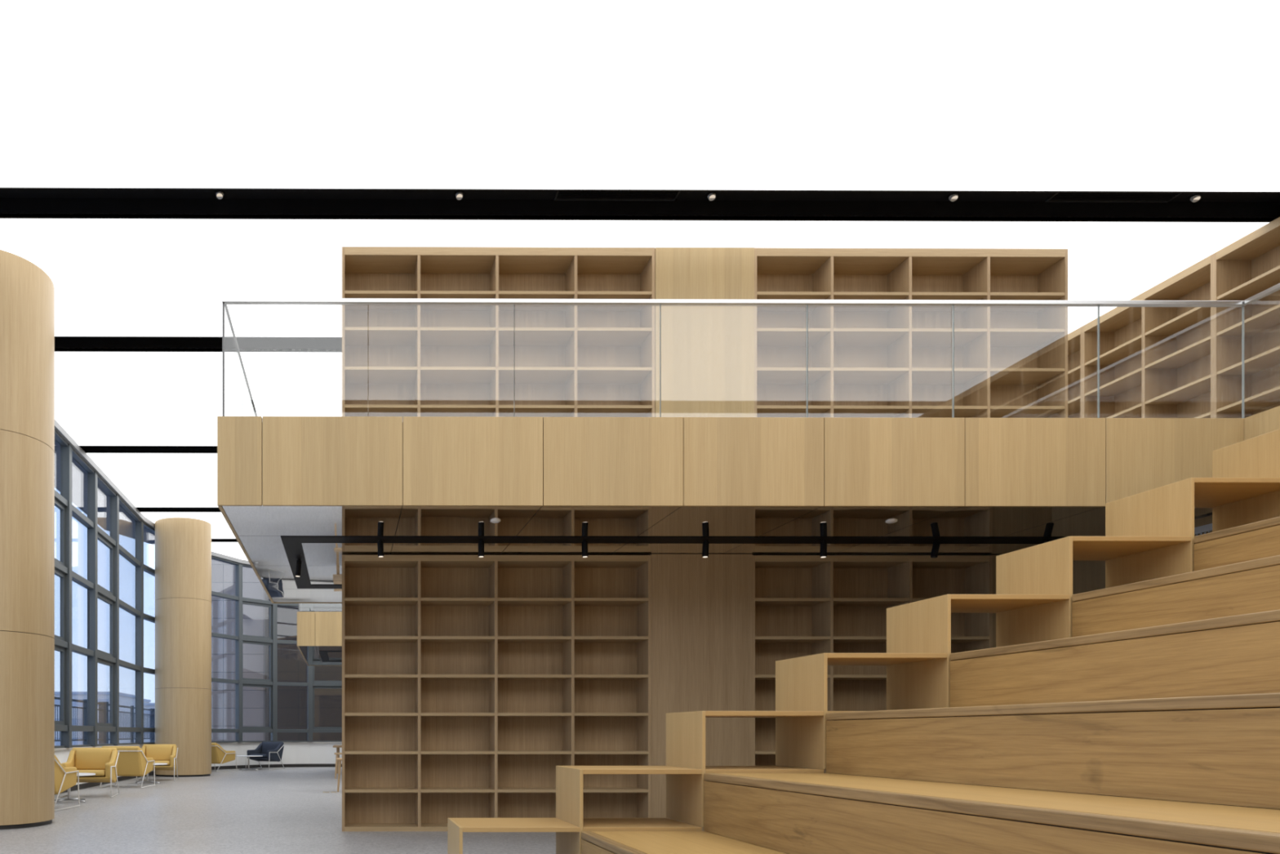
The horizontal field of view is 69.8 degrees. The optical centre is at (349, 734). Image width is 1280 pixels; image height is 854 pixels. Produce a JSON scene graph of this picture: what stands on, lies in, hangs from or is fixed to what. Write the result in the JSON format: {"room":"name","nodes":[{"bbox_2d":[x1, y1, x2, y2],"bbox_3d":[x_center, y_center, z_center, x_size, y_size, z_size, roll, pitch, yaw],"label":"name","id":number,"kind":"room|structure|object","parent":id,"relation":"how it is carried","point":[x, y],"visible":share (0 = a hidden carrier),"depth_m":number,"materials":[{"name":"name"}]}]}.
{"room":"library","nodes":[
{"label":"library","id":0,"kind":"room"},
{"bbox_2d":[54,440,155,545],"bbox_3d":[1.575,-5.244,9.558,15.350,0.200,31.700,0,0,0],"label":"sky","id":1,"kind":"structure","parent":0,"point":[79,477],"depth_m":18.87,"materials":[{"name":"white"}]},
{"bbox_2d":[84,450,217,506],"bbox_3d":[2.174,-4.859,16.482,13.680,0.030,3.540,0,0,0],"label":"ceiling","id":2,"kind":"structure","parent":0,"point":[162,479],"depth_m":16.08,"materials":[{"name":"white paint"}]},
{"bbox_2d":[80,445,217,453],"bbox_3d":[2.184,-4.942,14.541,13.680,0.203,0.370,0,0,0],"label":"trim","id":3,"kind":"structure","parent":2,"relation":"attached to","point":[153,448],"depth_m":14.68,"materials":[{"name":"black paint"}]},
{"bbox_2d":[139,510,235,538],"bbox_3d":[2.157,-4.859,19.892,13.680,0.030,2.560,0,0,0],"label":"ceiling","id":4,"kind":"structure","parent":0,"point":[220,529],"depth_m":19.04,"materials":[{"name":"white paint"}]},
{"bbox_2d":[136,506,220,511],"bbox_3d":[2.164,-4.942,18.431,13.680,0.203,0.390,0,0,0],"label":"trim","id":5,"kind":"structure","parent":4,"relation":"attached to","point":[178,508],"depth_m":18.58,"materials":[{"name":"black paint"}]},
{"bbox_2d":[54,348,342,445],"bbox_3d":[2.195,-4.859,12.592,13.680,0.030,3.560,0,0,0],"label":"ceiling","id":6,"kind":"structure","parent":0,"point":[102,398],"depth_m":12.12,"materials":[{"name":"white paint"}]},
{"bbox_2d":[54,336,342,352],"bbox_3d":[2.205,-4.942,10.622,13.680,0.203,0.410,0,0,0],"label":"ceiling beam","id":7,"kind":"structure","parent":6,"relation":"attached to","point":[110,343],"depth_m":10.79,"materials":[{"name":"black metal"}]},
{"bbox_2d":[54,742,342,784],"bbox_3d":[-2.799,0.606,11.735,10.942,0.700,34.103,0,0,24],"label":"wall","id":8,"kind":"structure","parent":0,"point":[293,753],"depth_m":24.81,"materials":[{"name":"white paint"}]},
{"bbox_2d":[54,419,73,747],"bbox_3d":[-4.659,-2.462,13.231,0.260,5.365,1.550,0,0,0],"label":"window","id":9,"kind":"structure","parent":8,"relation":"in","point":[62,437],"depth_m":13.87,"materials":[{"name":"metal"}]},
{"bbox_2d":[60,440,98,747],"bbox_3d":[-4.667,-2.462,14.696,0.260,5.365,1.520,0,0,0],"label":"window","id":10,"kind":"structure","parent":8,"relation":"in","point":[69,451],"depth_m":13.99,"materials":[{"name":"metal"}]},
{"bbox_2d":[87,467,119,746],"bbox_3d":[-4.674,-2.462,16.161,0.260,5.365,1.550,0,0,0],"label":"window","id":11,"kind":"structure","parent":8,"relation":"in","point":[100,478],"depth_m":15.42,"materials":[{"name":"metal"}]},
{"bbox_2d":[110,490,144,745],"bbox_3d":[-4.683,-2.462,17.931,0.260,5.365,2.130,0,0,0],"label":"window","id":12,"kind":"structure","parent":8,"relation":"in","point":[122,500],"depth_m":16.91,"materials":[{"name":"metal"}]},
{"bbox_2d":[135,516,155,744],"bbox_3d":[-4.550,-2.462,19.947,0.260,5.365,2.074,0,0,8],"label":"window","id":13,"kind":"structure","parent":8,"relation":"in","point":[148,525],"depth_m":18.92,"materials":[{"name":"metal"}]},
{"bbox_2d":[54,742,342,750],"bbox_3d":[-2.768,0.238,11.706,10.928,0.035,34.050,0,0,24],"label":"trim","id":14,"kind":"structure","parent":8,"relation":"on","point":[55,748],"depth_m":19.37,"materials":[{"name":"stone"}]},
{"bbox_2d":[60,764,342,793],"bbox_3d":[-2.738,0.911,11.662,10.789,0.090,33.892,0,0,24],"label":"baseboard","id":15,"kind":"structure","parent":8,"relation":"attached to","point":[88,784],"depth_m":23.44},
{"bbox_2d":[211,551,241,742],"bbox_3d":[-3.485,-2.462,23.101,0.260,5.365,1.528,0,0,32],"label":"window","id":16,"kind":"structure","parent":8,"relation":"in","point":[215,556],"depth_m":23.15,"materials":[{"name":"metal"}]},
{"bbox_2d":[271,603,307,742],"bbox_3d":[-1.698,-2.462,24.741,1.177,5.365,0.260,0,0,-20],"label":"window","id":17,"kind":"structure","parent":8,"relation":"in","point":[274,606],"depth_m":24.51,"materials":[{"name":"metal"}]},
{"bbox_2d":[306,603,342,742],"bbox_3d":[-0.654,-2.462,24.966,1.151,5.365,0.260,0,0,-2],"label":"window","id":18,"kind":"structure","parent":8,"relation":"in","point":[312,684],"depth_m":24.90,"materials":[{"name":"metal"}]},
{"bbox_2d":[211,540,248,560],"bbox_3d":[2.346,-4.859,23.247,13.265,0.030,3.470,0,0,0],"label":"ceiling","id":19,"kind":"structure","parent":0,"point":[233,548],"depth_m":22.32,"materials":[{"name":"white paint"}]},
{"bbox_2d":[211,538,236,542],"bbox_3d":[2.356,-4.942,21.343,13.265,0.203,0.370,0,0,0],"label":"trim","id":20,"kind":"structure","parent":19,"relation":"attached to","point":[212,540],"depth_m":21.48,"materials":[{"name":"black paint"}]},
{"bbox_2d":[0,766,555,853],"bbox_3d":[2.150,1.016,9.561,13.800,0.120,31.100,0,0,0],"label":"floor","id":21,"kind":"structure","parent":0,"point":[286,810],"depth_m":8.91,"materials":[{"name":"stone"}]},
{"bbox_2d":[0,249,54,829],"bbox_3d":[-3.815,-1.942,9.073,1.284,5.796,1.284,0,0,0],"label":"round column","id":22,"kind":"structure","parent":21,"relation":"on","point":[27,293],"depth_m":8.70,"materials":[{"name":"brown wood"}]},
{"bbox_2d":[54,755,79,810],"bbox_3d":[-3.988,0.582,10.914,0.765,0.742,0.836,0,0,6],"label":"lounge chair","id":23,"kind":"object","parent":21,"relation":"on","point":[65,778],"visible":0.27,"depth_m":10.85,"materials":[{"name":"fabric"}]},
{"bbox_2d":[54,773,95,802],"bbox_3d":[-3.963,0.758,12.060,0.720,0.395,0.720,0,0,0],"label":"side table","id":24,"kind":"object","parent":21,"relation":"on","point":[80,774],"visible":0.45,"depth_m":12.02,"materials":[{"name":"white metal"}]},
{"bbox_2d":[58,747,119,798],"bbox_3d":[-3.990,0.582,13.145,0.765,0.742,0.836,0,0,-6],"label":"lounge chair","id":25,"kind":"object","parent":21,"relation":"on","point":[103,762],"visible":0.74,"depth_m":13.33,"materials":[{"name":"fabric"}]},
{"bbox_2d":[76,769,105,777],"bbox_3d":[-3.978,0.603,13.040,0.556,0.133,0.595,0,0,-6],"label":"seat cushion","id":26,"kind":"object","parent":25,"relation":"on","point":[99,773],"depth_m":12.79,"materials":[{"name":"fabric"}]},
{"bbox_2d":[75,748,111,768],"bbox_3d":[-4.019,0.392,13.402,0.550,0.318,0.141,0,0,-6],"label":"cushion","id":27,"kind":"object","parent":25,"relation":"on","point":[85,758],"depth_m":13.35,"materials":[{"name":"fabric"}]},
{"bbox_2d":[99,746,155,787],"bbox_3d":[-4.022,0.582,15.464,0.765,0.742,0.836,0,0,5],"label":"lounge chair","id":28,"kind":"object","parent":21,"relation":"on","point":[132,761],"visible":0.58,"depth_m":15.13,"materials":[{"name":"fabric"}]},
{"bbox_2d":[135,762,167,783],"bbox_3d":[-3.926,0.763,16.600,0.760,0.385,0.760,0,0,0],"label":"side table","id":29,"kind":"object","parent":21,"relation":"on","point":[155,763],"visible":0.51,"depth_m":16.54,"materials":[{"name":"white metal"}]},
{"bbox_2d":[136,744,177,781],"bbox_3d":[-3.974,0.582,17.695,0.765,0.742,0.836,0,0,-6],"label":"lounge chair","id":30,"kind":"object","parent":21,"relation":"on","point":[161,753],"visible":0.62,"depth_m":17.89,"materials":[{"name":"fabric"}]},
{"bbox_2d":[145,745,172,759],"bbox_3d":[-4.002,0.392,17.953,0.550,0.318,0.141,0,0,-6],"label":"cushion","id":31,"kind":"object","parent":30,"relation":"on","point":[156,752],"depth_m":17.90,"materials":[{"name":"fabric"}]},
{"bbox_2d":[154,760,169,765],"bbox_3d":[-3.962,0.603,17.590,0.556,0.133,0.595,0,0,-6],"label":"seat cushion","id":32,"kind":"object","parent":30,"relation":"on","point":[157,762],"depth_m":17.33,"materials":[{"name":"fabric"}]},
{"bbox_2d":[155,517,211,777],"bbox_3d":[-3.832,-1.942,19.690,1.284,5.796,1.284,0,0,0],"label":"round column","id":33,"kind":"structure","parent":21,"relation":"on","point":[183,545],"depth_m":19.13,"materials":[{"name":"brown wood"}]},
{"bbox_2d":[211,742,236,772],"bbox_3d":[-3.463,0.582,22.019,0.765,0.742,0.836,0,0,33],"label":"lounge chair","id":34,"kind":"object","parent":21,"relation":"on","point":[219,755],"visible":0.57,"depth_m":21.68,"materials":[{"name":"fabric"}]},
{"bbox_2d":[235,755,262,770],"bbox_3d":[-2.678,0.763,22.706,0.740,0.385,0.740,0,0,0],"label":"side table","id":35,"kind":"object","parent":21,"relation":"on","point":[248,756],"visible":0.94,"depth_m":22.69,"materials":[{"name":"white laminate"}]},
{"bbox_2d":[245,742,284,769],"bbox_3d":[-2.305,0.582,23.502,0.765,0.742,0.836,0,0,28],"label":"lounge chair","id":36,"kind":"object","parent":21,"relation":"on","point":[269,751],"visible":0.96,"depth_m":23.50,"materials":[{"name":"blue fabric"}]},
{"bbox_2d":[249,753,266,757],"bbox_3d":[-2.354,0.603,23.409,0.556,0.133,0.595,0,0,28],"label":"seat cushion","id":37,"kind":"object","parent":36,"relation":"on","point":[264,755],"depth_m":23.19,"materials":[{"name":"blue fabric"}]},
{"bbox_2d":[261,742,279,754],"bbox_3d":[-2.184,0.392,23.732,0.550,0.318,0.141,0,0,28],"label":"cushion","id":38,"kind":"object","parent":36,"relation":"on","point":[264,746],"depth_m":23.72,"materials":[{"name":"blue fabric"}]},
{"bbox_2d":[333,744,342,773],"bbox_3d":[0.044,0.621,21.750,0.900,0.670,2.300,0,0,0],"label":"table","id":39,"kind":"object","parent":21,"relation":"on","point":[337,746],"visible":0.39,"depth_m":20.75,"materials":[{"name":"brown wood"}]},
{"bbox_2d":[333,752,342,778],"bbox_3d":[-0.137,0.679,18.500,0.380,0.556,0.360,0,0,0],"label":"stool","id":40,"kind":"object","parent":21,"relation":"on","point":[336,753],"visible":0.45,"depth_m":18.34,"materials":[{"name":"brown wood"}]},
{"bbox_2d":[336,757,342,791],"bbox_3d":[-0.025,0.679,14.300,0.380,0.556,0.360,0,0,0],"label":"stool","id":41,"kind":"object","parent":21,"relation":"on","point":[340,759],"visible":0.48,"depth_m":14.14,"materials":[{"name":"brown wood"}]},
{"bbox_2d":[342,555,651,831],"bbox_3d":[1.450,-0.404,8.574,3.047,2.720,0.352,0,0,0],"label":"bookcase","id":42,"kind":"object","parent":21,"relation":"on","point":[467,680],"visible":0.91,"depth_m":8.73,"materials":[{"name":"brown wood"}]},
{"bbox_2d":[447,429,1279,853],"bbox_3d":[3.830,-0.524,5.721,6.273,2.961,0.612,0,0,0],"label":"stairs","id":43,"kind":"structure","parent":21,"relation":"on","point":[1149,535],"depth_m":5.63,"materials":[{"name":"brown wood"}]},
{"bbox_2d":[752,555,992,773],"bbox_3d":[5.159,-0.404,8.593,2.376,2.720,0.352,0,0,0],"label":"bookcase","id":44,"kind":"object","parent":21,"relation":"on","point":[803,605],"visible":0.3,"depth_m":8.75,"materials":[{"name":"brown wood"}]},
{"bbox_2d":[581,516,1279,853],"bbox_3d":[4.215,-0.336,1.963,5.469,2.583,6.883,0,0,0],"label":"steps","id":45,"kind":"structure","parent":21,"relation":"on","point":[1153,727],"depth_m":3.87,"materials":[{"name":"brown wood"}]},
{"bbox_2d":[0,213,1275,337],"bbox_3d":[2.212,-4.859,9.227,13.680,0.030,2.410,0,0,0],"label":"ceiling","id":46,"kind":"structure","parent":0,"point":[109,277],"depth_m":8.43,"materials":[{"name":"white paint"}]},
{"bbox_2d":[0,187,1279,222],"bbox_3d":[2.219,-4.942,7.812,13.680,0.203,0.450,0,0,0],"label":"ceiling beam","id":47,"kind":"structure","parent":46,"relation":"attached to","point":[108,201],"depth_m":8.01,"materials":[{"name":"black metal"}]},
{"bbox_2d":[214,190,225,199],"bbox_3d":[-1.203,-5.005,7.924,0.099,0.059,0.099,0,0,0],"label":"recessed light","id":48,"kind":"object","parent":47,"relation":"attached to","point":[220,194],"visible":1,"depth_m":7.90,"materials":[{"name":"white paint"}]},
{"bbox_2d":[453,191,464,199],"bbox_3d":[1.023,-5.005,7.935,0.099,0.059,0.099,0,0,0],"label":"recessed light","id":49,"kind":"object","parent":47,"relation":"attached to","point":[459,195],"visible":1,"depth_m":7.91,"materials":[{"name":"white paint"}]},
{"bbox_2d":[553,191,680,200],"bbox_3d":[2.489,-5.016,7.928,1.138,0.013,0.170,0,0,0],"label":"grille","id":50,"kind":"object","parent":47,"relation":"attached to","point":[564,195],"visible":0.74,"depth_m":7.95,"materials":[{"name":"black metal"}]},
{"bbox_2d":[706,191,717,200],"bbox_3d":[3.374,-5.005,7.948,0.099,0.059,0.099,0,0,0],"label":"recessed light","id":51,"kind":"object","parent":47,"relation":"attached to","point":[711,196],"visible":1,"depth_m":7.93,"materials":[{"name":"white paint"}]},
{"bbox_2d":[946,192,959,201],"bbox_3d":[5.634,-5.005,7.959,0.099,0.059,0.099,0,0,0],"label":"recessed light","id":52,"kind":"object","parent":47,"relation":"attached to","point":[953,197],"visible":1,"depth_m":7.94,"materials":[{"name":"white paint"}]},
{"bbox_2d":[1187,193,1202,202],"bbox_3d":[7.901,-5.005,7.971,0.099,0.059,0.099,0,0,0],"label":"recessed light","id":53,"kind":"object","parent":47,"relation":"attached to","point":[1195,197],"visible":1,"depth_m":7.95,"materials":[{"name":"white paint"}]},
{"bbox_2d":[0,0,1279,191],"bbox_3d":[2.228,-4.859,6.117,13.680,0.030,2.970,0,0,0],"label":"ceiling","id":54,"kind":"structure","parent":0,"point":[704,95],"depth_m":6.42,"materials":[{"name":"white paint"}]},
{"bbox_2d":[649,247,754,831],"bbox_3d":[3.482,-1.919,8.581,1.015,5.751,0.354,0,0,0],"label":"wall","id":55,"kind":"structure","parent":0,"point":[702,607],"depth_m":8.41,"materials":[{"name":"brown wood"}]},
{"bbox_2d":[992,555,998,647],"bbox_3d":[6.655,-0.409,8.610,0.600,2.730,0.330,0,0,0],"label":"wall","id":56,"kind":"structure","parent":0,"point":[993,556],"depth_m":8.44,"materials":[{"name":"brown wood"}]},
{"bbox_2d":[1072,515,1212,594],"bbox_3d":[7.042,-0.406,3.457,0.120,2.724,10.840,0,0,0],"label":"wall","id":57,"kind":"structure","parent":0,"point":[1087,575],"depth_m":8.01,"materials":[{"name":"brown wood"}]},
{"bbox_2d":[1194,523,1212,535],"bbox_3d":[6.955,-1.552,7.196,0.015,0.295,0.880,0,0,0],"label":"air vent","id":58,"kind":"object","parent":57,"relation":"in","point":[1207,527],"visible":0.07,"depth_m":6.94,"materials":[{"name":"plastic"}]},
{"bbox_3d":[9.150,-2.094,9.648,0.200,6.100,31.200,0,0,0],"label":"wall","id":59,"kind":"structure","parent":0,"visible":0},
{"bbox_2d":[297,611,342,665],"bbox_3d":[3.964,-2.118,19.651,10.058,0.688,4.960,0,0,0],"label":"mezzanine","id":60,"kind":"object","parent":59,"relation":"attached to","point":[319,633],"visible":0.19,"depth_m":17.15,"materials":[{"name":"wood"}]},
{"bbox_2d":[298,603,309,611],"bbox_3d":[2.418,-2.921,19.607,6.925,0.954,4.812,0,0,0],"label":"glass balustrade","id":61,"kind":"object","parent":60,"relation":"on","point":[302,606],"visible":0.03,"depth_m":19.25,"materials":[{"name":"glass"}]},
{"bbox_2d":[217,405,1279,603],"bbox_3d":[4.028,-2.118,4.806,10.084,0.688,13.570,0,0,0],"label":"mezzanine","id":62,"kind":"object","parent":59,"relation":"attached to","point":[316,491],"visible":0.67,"depth_m":6.63,"materials":[{"name":"wood"}]},
{"bbox_2d":[295,559,302,576],"bbox_3d":[-0.516,-1.688,8.657,0.068,0.174,0.054,0,0,0],"label":"track spotlight","id":63,"kind":"object","parent":62,"relation":"hanging from","point":[299,562],"visible":1,"depth_m":8.63,"materials":[{"name":"black paint"}]},
{"bbox_2d":[377,539,383,557],"bbox_3d":[0.285,-1.698,7.799,0.060,0.154,0.059,0,0,0],"label":"track spotlight","id":64,"kind":"object","parent":62,"relation":"hanging from","point":[380,544],"visible":1,"depth_m":7.78,"materials":[{"name":"black paint"}]},
{"bbox_2d":[478,539,484,557],"bbox_3d":[1.206,-1.698,7.804,0.054,0.154,0.059,0,0,0],"label":"track spotlight","id":65,"kind":"object","parent":62,"relation":"hanging from","point":[481,543],"visible":1,"depth_m":7.78,"materials":[{"name":"black paint"}]},
{"bbox_2d":[490,519,500,523],"bbox_3d":[1.217,-1.773,7.106,0.084,0.014,0.084,0,0,0],"label":"smoke detector","id":66,"kind":"object","parent":62,"relation":"attached to","point":[494,521],"visible":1,"depth_m":7.08,"materials":[{"name":"white plastic"}]},
{"bbox_2d":[342,246,654,418],"bbox_3d":[1.468,-3.618,8.574,3.084,2.353,0.352,0,0,0],"label":"bookcase","id":67,"kind":"object","parent":62,"relation":"on","point":[571,361],"visible":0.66,"depth_m":8.63,"materials":[{"name":"brown wood"}]},
{"bbox_2d":[581,539,587,557],"bbox_3d":[2.155,-1.698,7.809,0.056,0.154,0.059,0,0,0],"label":"track spotlight","id":68,"kind":"object","parent":62,"relation":"hanging from","point":[584,544],"visible":1,"depth_m":7.79,"materials":[{"name":"black paint"}]},
{"bbox_2d":[702,540,709,557],"bbox_3d":[3.263,-1.698,7.815,0.062,0.154,0.059,0,0,0],"label":"track spotlight","id":69,"kind":"object","parent":62,"relation":"hanging from","point":[705,544],"visible":1,"depth_m":7.79,"materials":[{"name":"black paint"}]},
{"bbox_2d":[222,283,1279,417],"bbox_3d":[3.998,-2.921,5.641,5.922,0.954,15.335,0,0,-43],"label":"glass balustrade","id":70,"kind":"object","parent":62,"relation":"on","point":[237,397],"visible":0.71,"depth_m":6.68,"materials":[{"name":"glass"}]},
{"bbox_2d":[819,540,826,557],"bbox_3d":[4.347,-1.698,7.820,0.060,0.154,0.059,0,0,0],"label":"track spotlight","id":71,"kind":"object","parent":62,"relation":"hanging from","point":[824,544],"visible":1,"depth_m":7.80,"materials":[{"name":"black paint"}]},
{"bbox_2d":[885,520,897,523],"bbox_3d":[4.527,-1.773,7.124,0.084,0.014,0.084,0,0,0],"label":"smoke detector","id":72,"kind":"object","parent":62,"relation":"attached to","point":[888,521],"visible":1,"depth_m":7.10,"materials":[{"name":"white plastic"}]},
{"bbox_2d":[754,248,1067,417],"bbox_3d":[5.544,-3.618,8.595,3.107,2.353,0.352,0,0,0],"label":"bookcase","id":73,"kind":"object","parent":62,"relation":"on","point":[864,361],"visible":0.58,"depth_m":8.62,"materials":[{"name":"brown wood"}]},
{"bbox_2d":[930,540,940,557],"bbox_3d":[5.375,-1.697,7.826,0.082,0.156,0.059,0,0,0],"label":"track spotlight","id":74,"kind":"object","parent":62,"relation":"hanging from","point":[935,546],"visible":1,"depth_m":7.80,"materials":[{"name":"black paint"}]},
{"bbox_2d":[1067,326,1082,417],"bbox_3d":[8.829,-3.628,10.826,0.370,2.372,1.520,0,0,0],"label":"bookcase","id":75,"kind":"object","parent":62,"relation":"on","point":[1075,337],"visible":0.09,"depth_m":10.40,"materials":[{"name":"brown wood"}]},
{"bbox_2d":[1082,253,1213,417],"bbox_3d":[8.837,-3.628,9.306,0.370,2.372,1.518,0,0,0],"label":"bookcase","id":76,"kind":"object","parent":62,"relation":"on","point":[1155,362],"visible":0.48,"depth_m":9.28,"materials":[{"name":"brown wood"}]},
{"bbox_2d":[1213,217,1279,417],"bbox_3d":[8.845,-3.628,7.787,0.370,2.372,1.520,0,0,0],"label":"bookcase","id":77,"kind":"object","parent":62,"relation":"on","point":[1249,266],"visible":0.68,"depth_m":8.44,"materials":[{"name":"brown wood"}]},
{"label":"outside","id":78,"kind":"structure","parent":0,"visible":0},
{"bbox_3d":[0.436,0.506,12.352,19.000,0.200,37.300,0,0,0],"label":"floor","id":79,"kind":"structure","parent":78,"visible":0},
{"bbox_2d":[54,697,155,744],"bbox_3d":[-6.420,-0.219,23.152,0.200,1.250,13.630,0,0,0],"label":"terrace railing","id":80,"kind":"object","parent":79,"relation":"on","point":[104,712],"visible":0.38,"depth_m":22.17,"materials":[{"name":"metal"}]},
{"bbox_2d":[211,559,342,742],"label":"window","id":81,"kind":"structure","parent":79,"relation":"on","point":[291,664],"depth_m":29.47,"materials":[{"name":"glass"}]},
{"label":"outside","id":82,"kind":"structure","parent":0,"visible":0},
{"bbox_3d":[-0.936,9.156,179.997,520.000,0.400,480.000,0,0,0],"label":"ground","id":83,"kind":"structure","parent":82,"visible":0},
{"bbox_2d":[54,691,135,745],"bbox_3d":[-49.338,0.745,157.746,16.697,16.421,16.600,0,0,0],"label":"building","id":84,"kind":"structure","parent":83,"relation":"on","point":[126,700],"depth_m":149.75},
{"bbox_2d":[143,698,151,702],"bbox_3d":[-47.496,0.542,192.756,3.778,16.827,6.600,0,0,0],"label":"building","id":85,"kind":"structure","parent":83,"relation":"on","point":[145,700],"depth_m":192.57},
{"bbox_2d":[143,702,155,742],"bbox_3d":[-35.560,1.369,177.817,22.459,15.174,16.600,0,0,0],"label":"building","id":86,"kind":"structure","parent":83,"relation":"on","point":[146,705],"depth_m":169.78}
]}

